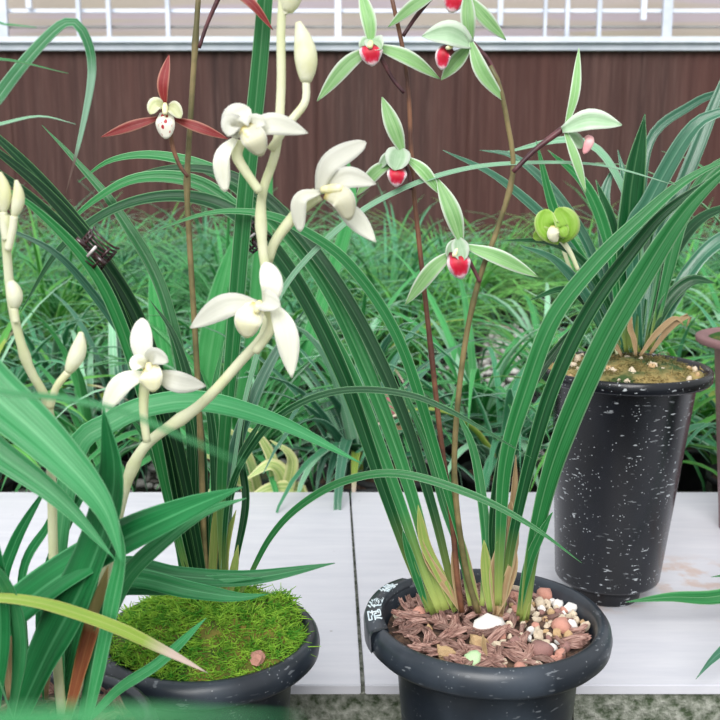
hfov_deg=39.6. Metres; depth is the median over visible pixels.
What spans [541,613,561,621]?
chip
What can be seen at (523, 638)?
chip
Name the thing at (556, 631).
pebble
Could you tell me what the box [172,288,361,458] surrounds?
grass clump
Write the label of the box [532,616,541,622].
pebble
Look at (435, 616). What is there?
chip
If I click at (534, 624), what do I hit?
pebble
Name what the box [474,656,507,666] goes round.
chip
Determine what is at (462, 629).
chip
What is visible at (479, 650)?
chip
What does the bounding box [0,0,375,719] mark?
potted orchid
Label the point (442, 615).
chip
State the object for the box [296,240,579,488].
grass clump
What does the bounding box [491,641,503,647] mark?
pebble
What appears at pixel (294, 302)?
grass clump
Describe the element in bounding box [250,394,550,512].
grass clump
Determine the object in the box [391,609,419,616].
chip
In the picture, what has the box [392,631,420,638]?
chip
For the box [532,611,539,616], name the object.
pebble
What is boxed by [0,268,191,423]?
grass clump
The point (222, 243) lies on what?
grass clump
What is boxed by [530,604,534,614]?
pebble
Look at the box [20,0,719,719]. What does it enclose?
potted orchid
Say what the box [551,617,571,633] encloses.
pebble
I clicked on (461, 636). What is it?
chip
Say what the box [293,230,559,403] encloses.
grass clump
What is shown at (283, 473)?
yellow-leaved plant
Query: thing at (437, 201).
grass clump
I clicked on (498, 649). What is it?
chip
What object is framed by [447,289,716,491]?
grass clump
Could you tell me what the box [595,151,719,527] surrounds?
potted orchid
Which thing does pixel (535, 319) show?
grass clump
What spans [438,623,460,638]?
chip
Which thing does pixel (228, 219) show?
grass clump
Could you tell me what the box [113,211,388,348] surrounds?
grass clump
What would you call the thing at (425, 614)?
chip
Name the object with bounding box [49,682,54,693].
chip
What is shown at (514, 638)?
pebble
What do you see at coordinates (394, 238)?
grass clump
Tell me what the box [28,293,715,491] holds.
floor
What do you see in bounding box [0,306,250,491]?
grass clump
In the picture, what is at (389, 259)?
grass clump
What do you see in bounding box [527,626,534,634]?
pebble
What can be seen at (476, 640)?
pebble
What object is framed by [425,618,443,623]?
chip
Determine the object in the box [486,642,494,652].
chip
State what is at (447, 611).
chip
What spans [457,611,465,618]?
chip
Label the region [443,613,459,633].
chip
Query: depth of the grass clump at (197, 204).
3.01 m
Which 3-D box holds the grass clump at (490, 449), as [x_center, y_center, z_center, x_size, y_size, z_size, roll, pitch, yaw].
[0.231,0.096,1.496,0.560,0.344,0.588,5,12,23]
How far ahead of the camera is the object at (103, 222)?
3.11 m
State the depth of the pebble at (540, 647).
0.65 m
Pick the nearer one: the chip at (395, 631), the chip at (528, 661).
the chip at (528, 661)
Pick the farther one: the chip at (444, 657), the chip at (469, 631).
the chip at (469, 631)
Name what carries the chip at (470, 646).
on the potted orchid at (430, 688)
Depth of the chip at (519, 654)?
0.65 m
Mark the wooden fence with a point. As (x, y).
(456, 114)
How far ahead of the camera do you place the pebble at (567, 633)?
0.68 m
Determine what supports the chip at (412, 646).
on the potted orchid at (430, 688)
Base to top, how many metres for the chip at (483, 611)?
0.006 m
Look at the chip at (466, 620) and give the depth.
0.68 m
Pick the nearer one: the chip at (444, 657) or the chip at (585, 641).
the chip at (444, 657)
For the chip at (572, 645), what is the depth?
0.66 m
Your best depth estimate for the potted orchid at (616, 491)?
0.91 m
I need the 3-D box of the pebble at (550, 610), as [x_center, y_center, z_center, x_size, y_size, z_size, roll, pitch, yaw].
[0.136,0.180,0.714,0.006,0.007,0.006,1,11,6]
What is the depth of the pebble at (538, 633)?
0.67 m
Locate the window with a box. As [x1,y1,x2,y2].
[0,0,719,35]
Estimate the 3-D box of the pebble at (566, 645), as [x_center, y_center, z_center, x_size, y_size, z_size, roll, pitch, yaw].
[0.136,0.191,0.664,0.007,0.011,0.008,6,12,28]
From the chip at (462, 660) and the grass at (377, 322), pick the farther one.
the grass at (377, 322)
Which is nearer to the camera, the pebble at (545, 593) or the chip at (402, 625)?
the chip at (402, 625)
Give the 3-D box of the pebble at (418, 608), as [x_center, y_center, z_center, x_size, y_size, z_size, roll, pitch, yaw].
[0.042,0.181,0.710,0.011,0.014,0.010,6,13,28]
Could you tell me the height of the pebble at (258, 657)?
0.009 m
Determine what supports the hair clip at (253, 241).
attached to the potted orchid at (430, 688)
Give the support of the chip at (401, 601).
on the potted orchid at (430, 688)
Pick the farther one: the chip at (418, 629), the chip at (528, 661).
the chip at (418, 629)
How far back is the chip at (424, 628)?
0.68 m
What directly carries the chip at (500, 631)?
on the potted orchid at (430, 688)
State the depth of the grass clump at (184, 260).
2.22 m
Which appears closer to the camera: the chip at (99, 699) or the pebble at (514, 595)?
the chip at (99, 699)
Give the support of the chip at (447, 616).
on the potted orchid at (430, 688)
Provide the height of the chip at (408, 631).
0.006 m
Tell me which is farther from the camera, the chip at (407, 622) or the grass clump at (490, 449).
the grass clump at (490, 449)
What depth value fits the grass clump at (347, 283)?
2.47 m
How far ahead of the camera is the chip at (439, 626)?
0.69 m
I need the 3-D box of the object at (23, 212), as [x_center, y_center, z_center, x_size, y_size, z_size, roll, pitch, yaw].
[-0.918,-0.241,2.937,0.638,0.412,0.664,9,14,38]
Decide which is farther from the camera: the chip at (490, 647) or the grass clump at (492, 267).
the grass clump at (492, 267)
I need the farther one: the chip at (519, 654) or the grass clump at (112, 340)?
the grass clump at (112, 340)
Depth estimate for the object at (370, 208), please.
3.28 m
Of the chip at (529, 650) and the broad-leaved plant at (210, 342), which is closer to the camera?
the chip at (529, 650)
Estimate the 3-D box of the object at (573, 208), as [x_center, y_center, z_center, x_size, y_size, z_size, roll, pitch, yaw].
[0.852,-0.320,3.188,0.694,0.472,0.679,3,11,14]
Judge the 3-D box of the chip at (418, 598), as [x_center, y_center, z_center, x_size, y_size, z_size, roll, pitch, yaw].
[0.045,0.178,0.730,0.006,0.008,0.025,-2,11,-8]
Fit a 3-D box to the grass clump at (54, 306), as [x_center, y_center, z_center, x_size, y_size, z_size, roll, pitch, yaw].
[-0.692,-0.133,2.438,0.668,0.391,0.665,2,11,10]
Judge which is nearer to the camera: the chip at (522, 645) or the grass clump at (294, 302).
the chip at (522, 645)
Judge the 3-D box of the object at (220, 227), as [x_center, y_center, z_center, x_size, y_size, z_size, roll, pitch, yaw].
[-0.504,-0.311,3.152,0.699,0.467,0.709,-3,11,-15]
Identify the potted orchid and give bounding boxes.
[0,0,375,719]
[0,0,675,717]
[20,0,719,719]
[443,81,719,606]
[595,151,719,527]
[627,575,719,678]
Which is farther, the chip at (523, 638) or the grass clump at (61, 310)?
the grass clump at (61, 310)
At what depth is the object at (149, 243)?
2.45 m
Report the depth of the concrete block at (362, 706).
0.83 m
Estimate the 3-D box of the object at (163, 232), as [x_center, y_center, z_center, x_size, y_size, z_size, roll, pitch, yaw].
[-0.733,-0.325,3.163,0.722,0.491,0.706,3,11,14]
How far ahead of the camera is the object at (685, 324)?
1.93 m
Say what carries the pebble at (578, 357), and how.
on the potted orchid at (616, 491)
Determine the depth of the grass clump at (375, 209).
3.31 m
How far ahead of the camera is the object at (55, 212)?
2.71 m
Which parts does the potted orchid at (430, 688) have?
writing plate, flower, flower, flower, flower, flower, pot, flower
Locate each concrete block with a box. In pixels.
[289,506,401,719]
[572,694,719,719]
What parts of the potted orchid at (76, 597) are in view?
pot, flower, flower, flower, flower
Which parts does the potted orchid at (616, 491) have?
flower, pot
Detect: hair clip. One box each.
[75,226,119,269]
[249,216,270,253]
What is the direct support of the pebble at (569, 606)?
on the potted orchid at (430, 688)
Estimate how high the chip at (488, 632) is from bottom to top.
0.006 m
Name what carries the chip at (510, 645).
on the potted orchid at (430, 688)
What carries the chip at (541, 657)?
on the potted orchid at (430, 688)
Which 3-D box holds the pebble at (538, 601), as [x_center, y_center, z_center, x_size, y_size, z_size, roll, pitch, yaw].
[0.132,0.178,0.728,0.007,0.009,0.008,3,11,16]
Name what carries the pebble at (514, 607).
on the potted orchid at (430, 688)
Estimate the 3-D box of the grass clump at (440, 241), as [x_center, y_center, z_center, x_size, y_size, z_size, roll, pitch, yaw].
[0.263,-0.270,3.145,0.664,0.391,0.666,0,11,-1]
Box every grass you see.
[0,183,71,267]
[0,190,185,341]
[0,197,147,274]
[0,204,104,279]
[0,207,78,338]
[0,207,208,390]
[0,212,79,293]
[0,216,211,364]
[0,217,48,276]
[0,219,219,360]
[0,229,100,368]
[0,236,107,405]
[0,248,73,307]
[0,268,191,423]
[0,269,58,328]
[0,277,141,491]
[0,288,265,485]
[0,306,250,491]
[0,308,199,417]
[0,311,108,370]
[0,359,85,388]
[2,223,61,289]
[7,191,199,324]
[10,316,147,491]
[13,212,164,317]
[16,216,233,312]
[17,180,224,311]
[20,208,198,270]
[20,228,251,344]
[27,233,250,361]
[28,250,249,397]
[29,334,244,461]
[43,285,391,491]
[56,280,464,491]
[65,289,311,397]
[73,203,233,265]
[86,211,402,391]
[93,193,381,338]
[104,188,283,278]
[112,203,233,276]
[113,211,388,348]
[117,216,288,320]
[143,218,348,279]
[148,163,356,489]
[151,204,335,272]
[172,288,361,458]
[174,236,450,392]
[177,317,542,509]
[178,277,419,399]
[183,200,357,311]
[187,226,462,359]
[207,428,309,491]
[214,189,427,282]
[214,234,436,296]
[231,292,541,481]
[243,294,487,422]
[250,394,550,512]
[268,266,523,404]
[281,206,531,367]
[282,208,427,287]
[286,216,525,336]
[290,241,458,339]
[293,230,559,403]
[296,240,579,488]
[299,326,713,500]
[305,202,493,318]
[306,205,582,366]
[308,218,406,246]
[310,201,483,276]
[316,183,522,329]
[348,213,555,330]
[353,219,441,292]
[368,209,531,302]
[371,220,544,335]
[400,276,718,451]
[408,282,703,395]
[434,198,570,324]
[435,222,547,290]
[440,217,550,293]
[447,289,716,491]
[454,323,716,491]
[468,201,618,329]
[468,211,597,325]
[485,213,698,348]
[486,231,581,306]
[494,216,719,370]
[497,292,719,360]
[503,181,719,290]
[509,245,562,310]
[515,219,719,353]
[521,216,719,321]
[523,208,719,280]
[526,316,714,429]
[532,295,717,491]
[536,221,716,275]
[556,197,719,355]
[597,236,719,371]
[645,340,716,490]
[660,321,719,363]
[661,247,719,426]
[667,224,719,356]
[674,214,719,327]
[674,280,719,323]
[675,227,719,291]
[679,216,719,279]
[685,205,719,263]
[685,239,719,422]
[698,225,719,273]
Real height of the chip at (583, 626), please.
0.006 m
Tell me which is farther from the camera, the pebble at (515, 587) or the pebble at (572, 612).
the pebble at (515, 587)
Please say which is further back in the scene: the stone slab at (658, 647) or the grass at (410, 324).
the grass at (410, 324)
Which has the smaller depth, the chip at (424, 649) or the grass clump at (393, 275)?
the chip at (424, 649)
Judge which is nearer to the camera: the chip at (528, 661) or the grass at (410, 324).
the chip at (528, 661)
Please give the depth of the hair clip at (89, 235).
0.57 m
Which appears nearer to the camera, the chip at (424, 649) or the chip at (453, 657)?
the chip at (453, 657)
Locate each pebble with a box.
[250,650,265,665]
[413,606,425,613]
[437,644,455,659]
[464,650,480,665]
[469,634,488,646]
[473,613,504,630]
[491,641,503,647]
[507,635,519,642]
[509,591,518,600]
[511,605,516,612]
[512,585,518,590]
[514,661,525,666]
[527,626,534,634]
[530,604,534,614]
[531,622,539,626]
[531,640,553,656]
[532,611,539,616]
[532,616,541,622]
[533,629,542,639]
[536,588,552,599]
[536,599,545,606]
[537,605,545,610]
[547,608,554,614]
[550,643,557,650]
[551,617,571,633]
[552,599,563,608]
[553,628,561,637]
[554,648,565,659]
[560,606,567,612]
[560,641,570,652]
[563,602,576,612]
[564,630,572,636]
[568,619,577,626]
[569,609,577,617]
[573,615,579,624]
[574,355,581,362]
[580,621,589,631]
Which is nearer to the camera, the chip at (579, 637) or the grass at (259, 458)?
the chip at (579, 637)
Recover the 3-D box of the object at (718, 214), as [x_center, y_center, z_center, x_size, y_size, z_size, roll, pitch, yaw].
[1.055,-0.296,3.076,0.687,0.467,0.673,8,14,36]
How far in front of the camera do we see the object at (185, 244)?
2.91 m
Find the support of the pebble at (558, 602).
on the potted orchid at (430, 688)
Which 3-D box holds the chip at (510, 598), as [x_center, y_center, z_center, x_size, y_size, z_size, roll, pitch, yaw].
[0.109,0.177,0.728,0.006,0.007,0.025,-5,12,-23]
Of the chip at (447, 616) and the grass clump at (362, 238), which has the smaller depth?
the chip at (447, 616)
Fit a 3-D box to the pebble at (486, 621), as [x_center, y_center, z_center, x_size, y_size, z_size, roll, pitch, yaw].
[0.087,0.180,0.684,0.025,0.016,0.015,-2,11,-11]
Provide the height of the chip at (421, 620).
0.004 m
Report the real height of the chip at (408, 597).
0.005 m
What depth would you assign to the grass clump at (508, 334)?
1.93 m
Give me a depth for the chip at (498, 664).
0.64 m
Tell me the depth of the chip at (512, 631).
0.68 m
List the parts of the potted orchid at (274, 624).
flower, flower, pot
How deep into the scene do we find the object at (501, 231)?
3.80 m
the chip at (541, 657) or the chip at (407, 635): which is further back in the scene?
the chip at (407, 635)
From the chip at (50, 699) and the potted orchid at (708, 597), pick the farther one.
the potted orchid at (708, 597)
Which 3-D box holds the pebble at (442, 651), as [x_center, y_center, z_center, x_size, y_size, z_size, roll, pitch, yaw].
[0.056,0.193,0.653,0.011,0.011,0.014,-4,12,-19]
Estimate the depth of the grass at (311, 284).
2.24 m
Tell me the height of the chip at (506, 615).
0.006 m
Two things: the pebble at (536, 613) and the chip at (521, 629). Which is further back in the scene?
the pebble at (536, 613)
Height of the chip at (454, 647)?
0.012 m
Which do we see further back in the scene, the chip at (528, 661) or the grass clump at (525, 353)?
the grass clump at (525, 353)
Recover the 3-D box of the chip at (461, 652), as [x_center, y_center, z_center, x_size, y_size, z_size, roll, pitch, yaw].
[0.066,0.192,0.654,0.006,0.007,0.022,9,14,40]
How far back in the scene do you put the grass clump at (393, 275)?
2.41 m
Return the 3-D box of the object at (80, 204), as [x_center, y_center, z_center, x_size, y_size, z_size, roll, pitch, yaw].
[-1.086,-0.295,3.199,0.636,0.419,0.627,-4,12,-21]
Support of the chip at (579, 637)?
on the potted orchid at (430, 688)
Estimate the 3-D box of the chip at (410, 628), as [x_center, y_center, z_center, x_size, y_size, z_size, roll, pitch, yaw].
[0.036,0.185,0.686,0.024,0.004,0.005,-1,11,-4]
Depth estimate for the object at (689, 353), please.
2.70 m
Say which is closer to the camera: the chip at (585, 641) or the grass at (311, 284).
the chip at (585, 641)
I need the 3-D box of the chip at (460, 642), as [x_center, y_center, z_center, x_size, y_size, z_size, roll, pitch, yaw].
[0.068,0.189,0.662,0.005,0.004,0.018,-2,11,-11]
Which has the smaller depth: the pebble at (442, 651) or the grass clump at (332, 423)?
the pebble at (442, 651)
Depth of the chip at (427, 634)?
0.67 m
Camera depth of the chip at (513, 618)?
0.70 m
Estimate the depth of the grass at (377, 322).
2.10 m
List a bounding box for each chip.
[46,696,65,702]
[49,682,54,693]
[96,695,104,704]
[107,688,124,706]
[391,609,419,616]
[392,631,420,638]
[393,618,405,624]
[398,597,412,610]
[398,613,426,618]
[398,627,422,631]
[399,619,405,629]
[403,620,418,628]
[403,625,422,635]
[404,634,420,642]
[405,594,414,607]
[405,621,423,626]
[406,617,431,624]
[407,630,417,641]
[407,644,429,653]
[416,593,422,605]
[419,613,431,617]
[421,624,430,634]
[421,646,436,652]
[423,631,429,643]
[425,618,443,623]
[427,626,436,640]
[427,640,441,644]
[429,637,447,643]
[432,613,439,624]
[432,624,449,629]
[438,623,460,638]
[439,610,448,625]
[440,644,460,650]
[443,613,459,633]
[443,638,457,645]
[443,656,452,661]
[444,609,455,614]
[446,615,462,626]
[448,626,472,638]
[448,654,466,661]
[453,654,463,663]
[455,649,468,655]
[456,634,469,639]
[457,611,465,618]
[457,638,467,650]
[459,644,493,653]
[462,611,479,620]
[463,618,486,630]
[464,659,473,664]
[466,629,483,634]
[466,648,485,655]
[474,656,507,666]
[475,625,500,636]
[479,606,486,615]
[485,656,504,666]
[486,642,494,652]
[486,652,499,656]
[487,623,512,644]
[494,645,502,655]
[500,612,509,620]
[500,641,517,649]
[502,648,531,658]
[505,624,520,636]
[505,650,518,662]
[509,597,517,604]
[509,610,516,627]
[512,641,522,651]
[514,640,533,659]
[514,659,540,664]
[518,643,533,660]
[519,623,525,631]
[519,630,530,650]
[531,654,554,662]
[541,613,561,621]
[553,635,583,648]
[558,633,591,646]
[562,637,587,644]
[569,624,587,631]
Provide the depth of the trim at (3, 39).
3.98 m
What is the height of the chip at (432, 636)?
0.005 m
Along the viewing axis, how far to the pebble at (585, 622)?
0.69 m
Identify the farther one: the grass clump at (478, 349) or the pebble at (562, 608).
the grass clump at (478, 349)
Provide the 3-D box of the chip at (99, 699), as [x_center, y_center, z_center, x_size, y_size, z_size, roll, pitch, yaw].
[-0.154,0.203,0.590,0.021,0.010,0.006,-7,13,-33]
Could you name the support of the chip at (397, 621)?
on the potted orchid at (430, 688)
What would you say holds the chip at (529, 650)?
on the potted orchid at (430, 688)
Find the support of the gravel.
on the floor
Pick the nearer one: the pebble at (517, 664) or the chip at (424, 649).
the pebble at (517, 664)
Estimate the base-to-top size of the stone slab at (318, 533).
0.008 m
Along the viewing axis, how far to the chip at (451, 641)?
0.67 m
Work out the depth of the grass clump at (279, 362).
1.58 m
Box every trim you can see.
[0,36,719,42]
[0,43,719,50]
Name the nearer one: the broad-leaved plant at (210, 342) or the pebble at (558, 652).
the pebble at (558, 652)
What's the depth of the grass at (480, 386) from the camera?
1.53 m
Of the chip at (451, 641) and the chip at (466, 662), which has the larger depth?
the chip at (451, 641)
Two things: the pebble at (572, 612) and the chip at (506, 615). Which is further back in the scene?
the pebble at (572, 612)
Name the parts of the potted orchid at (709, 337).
pot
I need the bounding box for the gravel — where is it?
[12,317,583,491]
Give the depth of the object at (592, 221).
2.93 m
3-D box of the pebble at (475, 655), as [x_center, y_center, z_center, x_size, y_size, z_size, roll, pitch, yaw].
[0.073,0.194,0.646,0.013,0.011,0.012,10,15,41]
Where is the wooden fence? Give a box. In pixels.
[0,51,719,291]
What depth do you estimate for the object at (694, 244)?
2.43 m
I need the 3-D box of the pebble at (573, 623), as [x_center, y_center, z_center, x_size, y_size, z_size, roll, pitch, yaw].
[0.147,0.185,0.696,0.007,0.010,0.008,-6,13,-29]
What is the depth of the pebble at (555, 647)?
0.66 m
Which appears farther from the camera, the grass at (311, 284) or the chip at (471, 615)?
the grass at (311, 284)
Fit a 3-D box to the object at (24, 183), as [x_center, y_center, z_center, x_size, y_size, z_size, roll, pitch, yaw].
[-1.246,-0.350,3.348,0.691,0.470,0.676,2,11,10]
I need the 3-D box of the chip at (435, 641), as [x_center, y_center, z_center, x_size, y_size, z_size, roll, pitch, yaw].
[0.047,0.188,0.665,0.014,0.008,0.006,7,13,33]
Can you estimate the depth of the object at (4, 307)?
2.13 m
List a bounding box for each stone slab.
[0,492,360,693]
[351,492,719,693]
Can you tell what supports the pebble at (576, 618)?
on the potted orchid at (430, 688)
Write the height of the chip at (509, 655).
0.009 m
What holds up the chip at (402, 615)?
on the potted orchid at (430, 688)
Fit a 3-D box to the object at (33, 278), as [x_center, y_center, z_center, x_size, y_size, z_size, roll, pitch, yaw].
[-0.963,-0.117,2.197,0.685,0.451,0.675,5,12,23]

